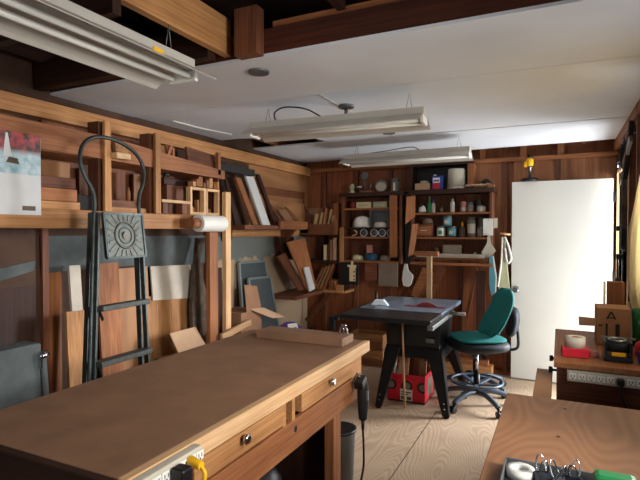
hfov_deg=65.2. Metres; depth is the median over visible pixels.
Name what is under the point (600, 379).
socket
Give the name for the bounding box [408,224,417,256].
flap
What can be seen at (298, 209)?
board
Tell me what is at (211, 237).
post
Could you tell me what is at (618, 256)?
clamp
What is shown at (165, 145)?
stick
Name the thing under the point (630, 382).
socket
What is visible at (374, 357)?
crate
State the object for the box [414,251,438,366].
wooden stand
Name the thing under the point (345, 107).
cover plate
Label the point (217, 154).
post
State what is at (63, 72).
trim
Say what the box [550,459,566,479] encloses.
binder clip
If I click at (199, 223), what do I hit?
paper roll
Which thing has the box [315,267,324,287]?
offcut
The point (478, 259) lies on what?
shelf
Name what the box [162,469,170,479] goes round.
socket
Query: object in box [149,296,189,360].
board
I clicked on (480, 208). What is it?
tin
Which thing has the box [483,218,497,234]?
pad
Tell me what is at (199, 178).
scrap
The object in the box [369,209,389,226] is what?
bin
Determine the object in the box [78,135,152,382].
step ladder
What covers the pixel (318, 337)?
board
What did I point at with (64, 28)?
light
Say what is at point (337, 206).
offcut
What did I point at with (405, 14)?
beam
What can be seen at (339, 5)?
trim
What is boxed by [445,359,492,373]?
plank
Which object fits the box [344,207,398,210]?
shelf
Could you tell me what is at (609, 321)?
print
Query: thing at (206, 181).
scrap
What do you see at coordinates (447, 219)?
tin
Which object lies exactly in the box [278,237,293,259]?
board
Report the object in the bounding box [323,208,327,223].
offcut
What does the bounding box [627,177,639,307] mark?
curtain
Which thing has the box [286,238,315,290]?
board
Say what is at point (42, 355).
clamp
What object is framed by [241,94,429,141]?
light
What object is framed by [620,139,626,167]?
coil
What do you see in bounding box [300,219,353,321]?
corner shelf
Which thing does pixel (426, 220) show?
rag
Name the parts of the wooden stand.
post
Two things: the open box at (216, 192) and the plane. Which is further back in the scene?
the open box at (216, 192)
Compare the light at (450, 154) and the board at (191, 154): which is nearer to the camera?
the board at (191, 154)
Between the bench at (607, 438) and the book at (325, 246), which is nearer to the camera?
the bench at (607, 438)
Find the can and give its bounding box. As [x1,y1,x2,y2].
[432,175,443,188]
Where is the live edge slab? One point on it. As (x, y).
(197, 302)
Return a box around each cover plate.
[248,68,268,76]
[338,103,353,113]
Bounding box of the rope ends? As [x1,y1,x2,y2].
[464,183,488,187]
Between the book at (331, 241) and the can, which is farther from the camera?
the book at (331, 241)
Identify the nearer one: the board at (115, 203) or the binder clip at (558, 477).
the binder clip at (558, 477)
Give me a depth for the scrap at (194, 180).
3.90 m
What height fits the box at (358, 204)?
0.069 m
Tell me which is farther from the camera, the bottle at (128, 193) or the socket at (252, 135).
the socket at (252, 135)
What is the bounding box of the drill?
[521,155,538,181]
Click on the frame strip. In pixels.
(604, 282)
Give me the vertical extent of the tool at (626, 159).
0.392 m
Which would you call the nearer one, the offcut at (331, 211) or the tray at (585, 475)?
the tray at (585, 475)
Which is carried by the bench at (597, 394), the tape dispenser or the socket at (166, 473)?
the tape dispenser
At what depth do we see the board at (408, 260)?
5.49 m
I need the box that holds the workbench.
[0,329,369,479]
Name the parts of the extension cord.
cord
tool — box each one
[354,373,368,479]
[622,120,635,178]
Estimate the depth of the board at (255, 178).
5.12 m
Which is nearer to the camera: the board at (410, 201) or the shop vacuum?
the shop vacuum
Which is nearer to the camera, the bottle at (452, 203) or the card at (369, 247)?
the bottle at (452, 203)
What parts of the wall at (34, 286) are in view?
plate, plaster panel, rail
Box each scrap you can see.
[188,181,195,186]
[191,179,198,186]
[194,200,198,211]
[195,177,202,186]
[203,180,209,187]
[205,178,212,187]
[398,357,409,374]
[408,357,428,374]
[413,358,422,375]
[419,361,426,376]
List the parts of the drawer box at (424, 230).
drawer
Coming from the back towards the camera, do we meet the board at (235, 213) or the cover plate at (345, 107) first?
the board at (235, 213)
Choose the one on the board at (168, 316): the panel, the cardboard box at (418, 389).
the panel
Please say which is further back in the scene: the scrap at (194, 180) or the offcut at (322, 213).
the offcut at (322, 213)
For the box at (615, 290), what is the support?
on the cardboard box at (613, 320)
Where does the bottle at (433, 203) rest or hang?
on the upper cabinet at (442, 198)
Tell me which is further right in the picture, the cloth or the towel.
the towel
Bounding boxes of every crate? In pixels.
[350,329,386,349]
[361,349,384,367]
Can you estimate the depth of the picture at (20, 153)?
2.59 m
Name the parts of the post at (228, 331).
cross arm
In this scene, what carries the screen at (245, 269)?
on the floor
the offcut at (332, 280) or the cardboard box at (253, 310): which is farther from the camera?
the offcut at (332, 280)
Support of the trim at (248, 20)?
attached to the ceiling
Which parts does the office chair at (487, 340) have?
arm, arm, seat, arm, arm, backrest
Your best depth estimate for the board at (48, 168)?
3.10 m
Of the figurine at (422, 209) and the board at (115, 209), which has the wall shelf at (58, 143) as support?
the board at (115, 209)
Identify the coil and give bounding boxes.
[617,162,622,184]
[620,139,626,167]
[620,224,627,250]
[621,173,628,228]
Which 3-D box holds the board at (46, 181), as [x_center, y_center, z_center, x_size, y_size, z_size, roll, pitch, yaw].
[-1.596,-0.330,2.874,0.190,0.064,0.290,0,1,26]
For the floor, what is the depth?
3.72 m
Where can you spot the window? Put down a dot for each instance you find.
(618, 185)
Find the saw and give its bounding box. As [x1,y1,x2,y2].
[329,296,465,418]
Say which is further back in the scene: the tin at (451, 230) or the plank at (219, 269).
the tin at (451, 230)
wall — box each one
[0,52,309,396]
[307,139,618,375]
[613,99,639,334]
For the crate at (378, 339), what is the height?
0.160 m
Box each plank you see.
[218,268,221,339]
[397,266,445,363]
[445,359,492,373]
[459,357,488,365]
[476,271,485,359]
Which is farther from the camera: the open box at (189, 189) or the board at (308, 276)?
the board at (308, 276)
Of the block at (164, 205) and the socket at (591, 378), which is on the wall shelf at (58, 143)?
the block at (164, 205)
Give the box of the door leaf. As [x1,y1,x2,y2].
[511,178,615,382]
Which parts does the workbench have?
power strip, drawer, knob, panel, drawer, knob, leg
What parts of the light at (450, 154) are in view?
cord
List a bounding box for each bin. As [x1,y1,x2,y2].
[341,421,356,479]
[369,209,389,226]
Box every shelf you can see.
[0,114,224,228]
[231,221,307,254]
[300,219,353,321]
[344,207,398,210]
[344,227,398,228]
[344,236,398,238]
[344,259,398,262]
[413,257,488,260]
[415,212,488,214]
[416,237,486,238]
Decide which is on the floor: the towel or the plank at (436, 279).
the plank at (436, 279)
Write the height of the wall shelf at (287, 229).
0.375 m
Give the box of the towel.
[489,256,496,295]
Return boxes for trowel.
[481,235,495,257]
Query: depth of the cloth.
5.69 m
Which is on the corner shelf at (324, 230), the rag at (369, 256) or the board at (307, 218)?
the board at (307, 218)
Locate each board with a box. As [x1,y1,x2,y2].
[41,160,69,177]
[41,175,75,189]
[41,187,76,201]
[41,200,79,209]
[64,310,83,387]
[67,265,82,310]
[77,168,120,199]
[98,262,123,376]
[112,200,134,207]
[112,207,145,212]
[119,266,151,369]
[132,174,139,207]
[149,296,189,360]
[161,199,190,203]
[184,147,214,167]
[221,162,242,224]
[233,177,257,224]
[244,176,269,224]
[255,174,277,225]
[255,178,271,220]
[257,326,352,346]
[269,200,306,225]
[270,203,282,220]
[273,0,404,26]
[274,288,322,299]
[276,253,304,290]
[278,210,293,220]
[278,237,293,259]
[284,207,298,220]
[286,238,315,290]
[303,200,311,223]
[303,267,314,291]
[308,208,322,223]
[341,261,358,284]
[405,194,414,263]
[410,262,492,266]
[411,267,434,297]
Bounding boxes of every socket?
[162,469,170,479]
[170,70,197,84]
[196,449,203,459]
[248,133,259,139]
[420,114,427,125]
[569,373,575,378]
[578,374,585,380]
[588,375,594,381]
[597,376,604,382]
[607,377,614,383]
[627,379,634,385]
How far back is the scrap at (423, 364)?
4.49 m
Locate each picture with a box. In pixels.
[0,129,40,175]
[389,380,394,386]
[405,383,409,389]
[419,385,424,391]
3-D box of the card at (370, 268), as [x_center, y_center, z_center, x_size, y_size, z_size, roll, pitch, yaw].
[0.578,0.357,5.672,0.140,0.212,0.015,0,1,26]
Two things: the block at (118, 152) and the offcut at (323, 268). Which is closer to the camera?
the block at (118, 152)
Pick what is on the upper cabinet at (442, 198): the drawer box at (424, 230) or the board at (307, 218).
the drawer box at (424, 230)
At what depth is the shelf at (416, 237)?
5.23 m
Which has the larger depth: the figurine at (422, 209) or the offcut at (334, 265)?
the offcut at (334, 265)
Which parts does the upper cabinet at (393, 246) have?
wire coil, wire coil, wire coil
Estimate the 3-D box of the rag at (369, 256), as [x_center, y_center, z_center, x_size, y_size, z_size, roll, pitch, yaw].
[0.580,0.190,5.684,0.158,0.084,0.103,0,1,26]
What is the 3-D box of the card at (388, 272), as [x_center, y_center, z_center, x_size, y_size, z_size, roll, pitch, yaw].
[0.759,0.384,5.564,0.220,0.262,0.015,0,1,26]
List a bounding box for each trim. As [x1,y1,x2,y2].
[0,0,120,46]
[0,42,59,62]
[33,33,214,91]
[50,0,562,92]
[109,18,131,29]
[172,120,231,134]
[234,4,263,59]
[250,138,307,145]
[319,94,393,136]
[327,0,345,10]
[389,411,436,479]
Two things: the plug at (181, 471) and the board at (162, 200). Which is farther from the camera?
the board at (162, 200)
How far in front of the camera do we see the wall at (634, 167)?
3.67 m
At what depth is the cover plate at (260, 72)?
2.64 m
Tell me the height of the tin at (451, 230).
0.112 m
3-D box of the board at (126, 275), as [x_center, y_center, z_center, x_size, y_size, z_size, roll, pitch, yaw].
[-1.369,0.829,3.646,0.079,1.251,0.360,0,1,26]
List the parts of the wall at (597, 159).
plate, siding panel, floor plate, siding panel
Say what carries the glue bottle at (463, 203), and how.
on the upper cabinet at (442, 198)
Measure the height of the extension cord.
0.292 m
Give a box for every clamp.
[37,350,49,395]
[338,324,348,334]
[615,137,624,280]
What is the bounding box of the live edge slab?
[189,238,205,343]
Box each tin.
[349,202,355,207]
[437,226,444,236]
[443,215,451,225]
[447,226,456,236]
[477,205,485,211]
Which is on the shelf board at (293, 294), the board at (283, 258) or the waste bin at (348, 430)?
the board at (283, 258)
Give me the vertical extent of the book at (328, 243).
0.200 m
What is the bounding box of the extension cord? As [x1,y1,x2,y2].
[186,455,206,479]
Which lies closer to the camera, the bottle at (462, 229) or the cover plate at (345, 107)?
the cover plate at (345, 107)
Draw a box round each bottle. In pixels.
[126,187,130,200]
[427,196,430,212]
[431,198,434,212]
[450,199,454,211]
[459,222,464,236]
[460,195,466,211]
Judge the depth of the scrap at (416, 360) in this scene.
4.59 m
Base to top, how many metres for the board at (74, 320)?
1.032 m
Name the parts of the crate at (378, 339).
rail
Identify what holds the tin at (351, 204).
on the upper cabinet at (393, 246)
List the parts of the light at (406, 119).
cord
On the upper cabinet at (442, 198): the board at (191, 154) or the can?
the can
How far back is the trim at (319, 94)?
3.28 m
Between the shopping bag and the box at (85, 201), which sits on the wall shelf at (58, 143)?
the box at (85, 201)
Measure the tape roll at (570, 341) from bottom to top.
0.050 m
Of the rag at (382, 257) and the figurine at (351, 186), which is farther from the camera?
the figurine at (351, 186)
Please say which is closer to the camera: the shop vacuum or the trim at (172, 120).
the shop vacuum
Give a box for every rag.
[352,255,362,259]
[365,253,377,260]
[380,255,389,260]
[423,218,432,223]
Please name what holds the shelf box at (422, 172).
on the upper cabinet at (442, 198)
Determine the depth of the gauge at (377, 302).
4.42 m
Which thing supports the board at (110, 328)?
on the floor
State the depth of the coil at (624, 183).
3.77 m
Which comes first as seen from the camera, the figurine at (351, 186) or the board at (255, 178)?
the board at (255, 178)
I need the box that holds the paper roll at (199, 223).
[180,215,227,231]
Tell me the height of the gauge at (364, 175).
0.244 m
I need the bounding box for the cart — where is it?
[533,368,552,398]
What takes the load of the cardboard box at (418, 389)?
on the floor
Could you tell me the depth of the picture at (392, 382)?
4.49 m
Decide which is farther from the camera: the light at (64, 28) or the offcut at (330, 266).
the offcut at (330, 266)
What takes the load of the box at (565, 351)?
on the bench at (597, 394)
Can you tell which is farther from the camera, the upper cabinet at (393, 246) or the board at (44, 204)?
the upper cabinet at (393, 246)
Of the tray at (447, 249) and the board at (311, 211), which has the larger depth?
the board at (311, 211)
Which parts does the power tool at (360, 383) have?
cord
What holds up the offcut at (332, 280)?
on the corner shelf at (324, 230)
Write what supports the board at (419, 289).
attached to the wall at (597, 159)
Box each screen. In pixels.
[237,260,267,306]
[246,275,278,328]
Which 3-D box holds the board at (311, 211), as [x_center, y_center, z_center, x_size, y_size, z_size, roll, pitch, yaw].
[-0.048,-0.241,6.136,0.240,0.302,0.052,0,1,26]
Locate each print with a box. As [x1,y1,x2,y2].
[401,391,410,399]
[599,311,619,339]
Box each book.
[324,245,327,259]
[328,243,329,259]
[330,240,332,259]
[333,238,337,259]
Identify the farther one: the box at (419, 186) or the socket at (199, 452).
the box at (419, 186)
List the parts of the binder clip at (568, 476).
handle, handle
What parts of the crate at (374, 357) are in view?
rail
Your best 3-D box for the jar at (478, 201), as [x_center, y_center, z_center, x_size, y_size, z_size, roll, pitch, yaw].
[1.668,-0.358,5.261,0.072,0.135,0.072,0,1,26]
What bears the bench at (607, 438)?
on the floor
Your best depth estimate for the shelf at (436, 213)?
5.29 m
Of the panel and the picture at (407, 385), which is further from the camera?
the picture at (407, 385)
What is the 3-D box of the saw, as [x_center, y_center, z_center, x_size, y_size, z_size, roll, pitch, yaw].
[0.786,0.991,4.336,0.960,0.902,1.464,0,1,26]
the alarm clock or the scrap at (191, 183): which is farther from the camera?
the alarm clock
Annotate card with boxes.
[365,262,376,280]
[367,245,372,252]
[379,263,397,286]
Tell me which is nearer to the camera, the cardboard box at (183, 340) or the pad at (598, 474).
the pad at (598, 474)
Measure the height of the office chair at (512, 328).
0.808 m
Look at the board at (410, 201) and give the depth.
5.34 m
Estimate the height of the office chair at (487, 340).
1.017 m
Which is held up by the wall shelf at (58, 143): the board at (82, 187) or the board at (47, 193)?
the board at (82, 187)
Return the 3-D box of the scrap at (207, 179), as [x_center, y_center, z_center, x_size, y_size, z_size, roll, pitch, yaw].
[-0.902,-0.461,4.064,0.050,0.076,0.035,1,1,34]
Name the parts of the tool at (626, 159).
blade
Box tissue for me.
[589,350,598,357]
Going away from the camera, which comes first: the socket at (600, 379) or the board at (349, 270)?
the socket at (600, 379)
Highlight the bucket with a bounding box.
[447,168,465,188]
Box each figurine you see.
[349,184,354,192]
[418,204,425,212]
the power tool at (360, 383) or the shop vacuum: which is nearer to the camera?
the shop vacuum
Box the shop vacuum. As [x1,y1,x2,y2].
[259,466,281,479]
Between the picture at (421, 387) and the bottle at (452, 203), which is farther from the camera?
the bottle at (452, 203)
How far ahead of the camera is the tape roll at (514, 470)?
1.24 m
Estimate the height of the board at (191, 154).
0.187 m
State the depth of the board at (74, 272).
3.17 m
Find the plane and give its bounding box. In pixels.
[161,173,186,213]
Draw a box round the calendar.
[0,129,40,214]
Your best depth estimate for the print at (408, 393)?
4.43 m
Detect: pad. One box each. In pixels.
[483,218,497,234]
[593,469,635,479]
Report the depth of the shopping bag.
4.67 m
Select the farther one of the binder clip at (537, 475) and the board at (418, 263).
the board at (418, 263)
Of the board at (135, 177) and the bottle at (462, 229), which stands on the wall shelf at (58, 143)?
the board at (135, 177)
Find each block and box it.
[111,141,130,160]
[161,202,167,213]
[176,204,186,213]
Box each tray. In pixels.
[443,245,461,253]
[500,457,592,479]
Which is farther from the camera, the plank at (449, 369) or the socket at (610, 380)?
the plank at (449, 369)
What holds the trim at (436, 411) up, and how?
on the floor
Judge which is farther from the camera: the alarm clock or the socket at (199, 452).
the alarm clock
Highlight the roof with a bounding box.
[115,0,370,38]
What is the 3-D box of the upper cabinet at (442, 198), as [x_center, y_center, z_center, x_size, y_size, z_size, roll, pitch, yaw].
[1.413,-0.164,5.338,0.875,0.745,0.292,0,1,26]
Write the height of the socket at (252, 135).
0.046 m
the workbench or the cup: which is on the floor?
the workbench
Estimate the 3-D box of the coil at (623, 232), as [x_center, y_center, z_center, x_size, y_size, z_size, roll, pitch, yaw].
[2.343,-0.023,3.823,0.087,0.223,0.094,0,1,26]
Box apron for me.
[497,236,511,288]
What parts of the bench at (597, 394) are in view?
knob, panel, power strip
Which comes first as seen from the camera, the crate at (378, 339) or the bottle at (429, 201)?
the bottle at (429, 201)
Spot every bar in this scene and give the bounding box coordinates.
[221,163,254,176]
[416,253,484,258]
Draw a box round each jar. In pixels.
[356,186,361,192]
[390,178,399,190]
[467,202,473,211]
[467,217,475,236]
[475,199,481,211]
[477,227,484,236]
[478,217,484,226]
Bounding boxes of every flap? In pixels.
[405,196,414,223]
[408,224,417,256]
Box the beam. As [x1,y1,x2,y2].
[121,0,230,57]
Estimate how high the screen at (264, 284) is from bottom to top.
1.072 m
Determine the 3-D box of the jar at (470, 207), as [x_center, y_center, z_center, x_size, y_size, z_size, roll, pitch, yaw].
[1.566,-0.342,5.210,0.068,0.105,0.068,0,1,26]
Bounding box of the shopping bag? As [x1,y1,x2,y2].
[279,321,300,328]
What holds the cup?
on the bench at (597, 394)
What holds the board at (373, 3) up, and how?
on the trim
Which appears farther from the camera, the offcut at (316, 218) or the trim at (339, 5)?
the offcut at (316, 218)
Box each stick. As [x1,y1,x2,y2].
[164,144,168,152]
[166,145,172,154]
[402,324,405,407]
[458,267,478,356]
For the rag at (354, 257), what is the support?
on the upper cabinet at (393, 246)
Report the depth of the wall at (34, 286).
3.30 m
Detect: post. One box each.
[206,232,217,343]
[215,152,220,174]
[220,192,251,338]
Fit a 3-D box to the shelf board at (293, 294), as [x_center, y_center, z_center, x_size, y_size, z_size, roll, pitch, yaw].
[-0.272,0.609,5.639,0.360,0.040,0.670,0,1,26]
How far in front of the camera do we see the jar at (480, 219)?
5.22 m
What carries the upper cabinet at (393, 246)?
attached to the wall at (597, 159)
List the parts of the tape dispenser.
plate, plate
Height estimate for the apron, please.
0.582 m
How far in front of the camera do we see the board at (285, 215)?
5.40 m
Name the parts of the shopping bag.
label panel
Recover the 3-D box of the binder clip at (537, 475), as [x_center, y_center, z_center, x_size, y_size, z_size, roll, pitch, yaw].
[0.544,0.562,1.224,0.040,0.062,0.042,0,1,6]
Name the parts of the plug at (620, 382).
cord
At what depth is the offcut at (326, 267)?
5.96 m
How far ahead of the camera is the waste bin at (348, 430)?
3.00 m
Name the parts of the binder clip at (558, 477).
handle, handle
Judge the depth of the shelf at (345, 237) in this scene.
5.68 m
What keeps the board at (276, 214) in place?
on the wall shelf at (287, 229)
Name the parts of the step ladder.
leg, rail, leg, rail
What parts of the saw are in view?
fence rail, leg, blade, leg, fence rail, leg, rail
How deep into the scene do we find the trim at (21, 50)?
2.90 m
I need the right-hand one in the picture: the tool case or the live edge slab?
the live edge slab
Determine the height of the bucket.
0.212 m
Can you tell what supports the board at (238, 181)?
on the wall shelf at (287, 229)
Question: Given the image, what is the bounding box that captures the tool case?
[0,341,40,409]
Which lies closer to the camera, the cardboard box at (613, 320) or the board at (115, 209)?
the cardboard box at (613, 320)
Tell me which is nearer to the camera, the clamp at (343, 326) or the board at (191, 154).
the clamp at (343, 326)
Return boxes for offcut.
[313,213,318,223]
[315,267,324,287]
[316,266,328,288]
[319,212,324,223]
[320,265,331,288]
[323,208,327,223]
[323,263,336,288]
[328,209,332,223]
[331,279,336,289]
[334,203,340,232]
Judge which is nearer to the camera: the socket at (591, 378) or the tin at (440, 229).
the socket at (591, 378)
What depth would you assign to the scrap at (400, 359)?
4.54 m
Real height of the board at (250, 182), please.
0.526 m
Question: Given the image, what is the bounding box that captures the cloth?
[353,216,368,226]
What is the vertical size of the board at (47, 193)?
0.074 m
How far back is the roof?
2.79 m
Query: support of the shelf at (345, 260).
attached to the upper cabinet at (393, 246)
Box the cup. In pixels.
[632,308,639,346]
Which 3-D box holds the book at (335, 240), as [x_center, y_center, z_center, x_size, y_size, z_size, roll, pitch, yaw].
[0.204,0.105,5.917,0.035,0.265,0.160,0,1,26]
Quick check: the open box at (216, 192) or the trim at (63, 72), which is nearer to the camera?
the trim at (63, 72)
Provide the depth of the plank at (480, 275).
5.24 m
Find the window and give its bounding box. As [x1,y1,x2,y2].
[616,169,629,307]
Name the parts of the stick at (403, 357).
rod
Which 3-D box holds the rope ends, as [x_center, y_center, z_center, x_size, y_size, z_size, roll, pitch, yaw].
[1.632,-0.557,5.125,0.305,0.043,0.050,0,1,26]
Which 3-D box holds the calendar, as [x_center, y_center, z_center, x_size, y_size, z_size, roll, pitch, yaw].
[-1.595,-0.343,2.529,0.008,0.425,0.390,0,1,26]
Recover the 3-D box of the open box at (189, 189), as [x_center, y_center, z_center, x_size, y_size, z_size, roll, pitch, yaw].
[-0.973,-0.305,3.925,0.045,0.216,0.185,0,1,26]
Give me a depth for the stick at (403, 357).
4.32 m
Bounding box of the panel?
[149,265,190,300]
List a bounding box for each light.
[0,0,215,88]
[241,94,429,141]
[339,138,472,167]
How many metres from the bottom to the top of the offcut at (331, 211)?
0.283 m
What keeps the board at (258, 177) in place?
on the wall shelf at (287, 229)
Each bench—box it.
[479,393,639,479]
[548,329,639,409]
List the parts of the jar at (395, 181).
glass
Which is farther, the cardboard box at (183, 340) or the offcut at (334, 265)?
the offcut at (334, 265)
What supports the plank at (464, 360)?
on the plank at (449, 369)
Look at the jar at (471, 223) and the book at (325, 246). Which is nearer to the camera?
the jar at (471, 223)
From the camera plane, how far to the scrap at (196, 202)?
4.05 m
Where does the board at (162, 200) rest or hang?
on the block at (164, 205)
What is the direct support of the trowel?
hanging from the pad at (487, 223)
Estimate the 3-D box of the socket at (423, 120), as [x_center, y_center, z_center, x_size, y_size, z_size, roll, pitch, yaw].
[0.630,-0.727,3.036,0.020,0.046,0.140,0,1,23]
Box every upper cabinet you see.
[339,191,408,263]
[409,187,496,260]
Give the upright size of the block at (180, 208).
0.078 m
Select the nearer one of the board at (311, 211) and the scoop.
the scoop
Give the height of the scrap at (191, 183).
0.036 m
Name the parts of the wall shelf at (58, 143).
panel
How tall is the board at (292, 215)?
0.212 m
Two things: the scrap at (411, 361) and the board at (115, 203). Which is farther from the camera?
the scrap at (411, 361)
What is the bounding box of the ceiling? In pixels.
[50,0,639,162]
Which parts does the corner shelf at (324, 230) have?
bin post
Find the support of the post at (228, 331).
on the floor
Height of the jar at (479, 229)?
0.103 m
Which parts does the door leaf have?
knob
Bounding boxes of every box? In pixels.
[77,194,91,210]
[157,327,204,359]
[186,186,205,214]
[206,188,219,215]
[222,285,284,335]
[356,202,372,207]
[373,201,388,207]
[388,364,433,404]
[411,161,475,189]
[415,183,431,189]
[416,224,434,236]
[561,344,588,358]
[579,303,630,344]
[606,281,624,304]
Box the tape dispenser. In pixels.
[601,336,635,363]
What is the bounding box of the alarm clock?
[375,180,386,191]
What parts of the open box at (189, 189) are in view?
rail, rail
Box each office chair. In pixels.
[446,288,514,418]
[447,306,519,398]
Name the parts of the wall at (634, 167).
plate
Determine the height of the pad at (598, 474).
0.046 m
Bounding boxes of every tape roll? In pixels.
[506,462,534,479]
[564,335,585,348]
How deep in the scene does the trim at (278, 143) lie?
5.14 m
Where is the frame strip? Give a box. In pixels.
[603,281,605,303]
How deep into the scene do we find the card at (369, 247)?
5.72 m
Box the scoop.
[402,264,412,286]
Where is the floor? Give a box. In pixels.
[341,363,555,479]
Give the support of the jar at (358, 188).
on the upper cabinet at (393, 246)
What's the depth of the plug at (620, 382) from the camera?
2.22 m
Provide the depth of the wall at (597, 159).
5.47 m
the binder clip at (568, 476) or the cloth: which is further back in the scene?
the cloth
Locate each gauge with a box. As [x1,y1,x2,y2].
[360,172,373,191]
[371,291,392,307]
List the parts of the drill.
motor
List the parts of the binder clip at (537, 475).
handle, handle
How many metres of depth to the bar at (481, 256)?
5.20 m
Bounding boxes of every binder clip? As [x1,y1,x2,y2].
[533,453,550,479]
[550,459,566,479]
[565,459,582,479]
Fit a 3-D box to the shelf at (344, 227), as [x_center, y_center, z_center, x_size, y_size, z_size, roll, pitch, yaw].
[0.623,-0.136,5.722,0.660,0.015,0.250,0,1,26]
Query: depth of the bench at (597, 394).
2.33 m
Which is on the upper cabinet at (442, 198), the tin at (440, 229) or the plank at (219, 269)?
the tin at (440, 229)
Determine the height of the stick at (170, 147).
0.151 m
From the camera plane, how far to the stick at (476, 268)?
5.36 m
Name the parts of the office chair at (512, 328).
arm, arm, arm, backrest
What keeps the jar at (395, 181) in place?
on the upper cabinet at (393, 246)
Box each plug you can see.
[171,463,191,479]
[617,378,627,408]
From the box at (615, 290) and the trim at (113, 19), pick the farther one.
the box at (615, 290)
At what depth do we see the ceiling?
2.94 m
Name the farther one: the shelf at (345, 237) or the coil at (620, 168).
the shelf at (345, 237)
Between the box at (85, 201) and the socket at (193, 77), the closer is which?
the socket at (193, 77)
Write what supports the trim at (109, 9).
attached to the wall at (34, 286)
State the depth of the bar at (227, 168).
4.43 m

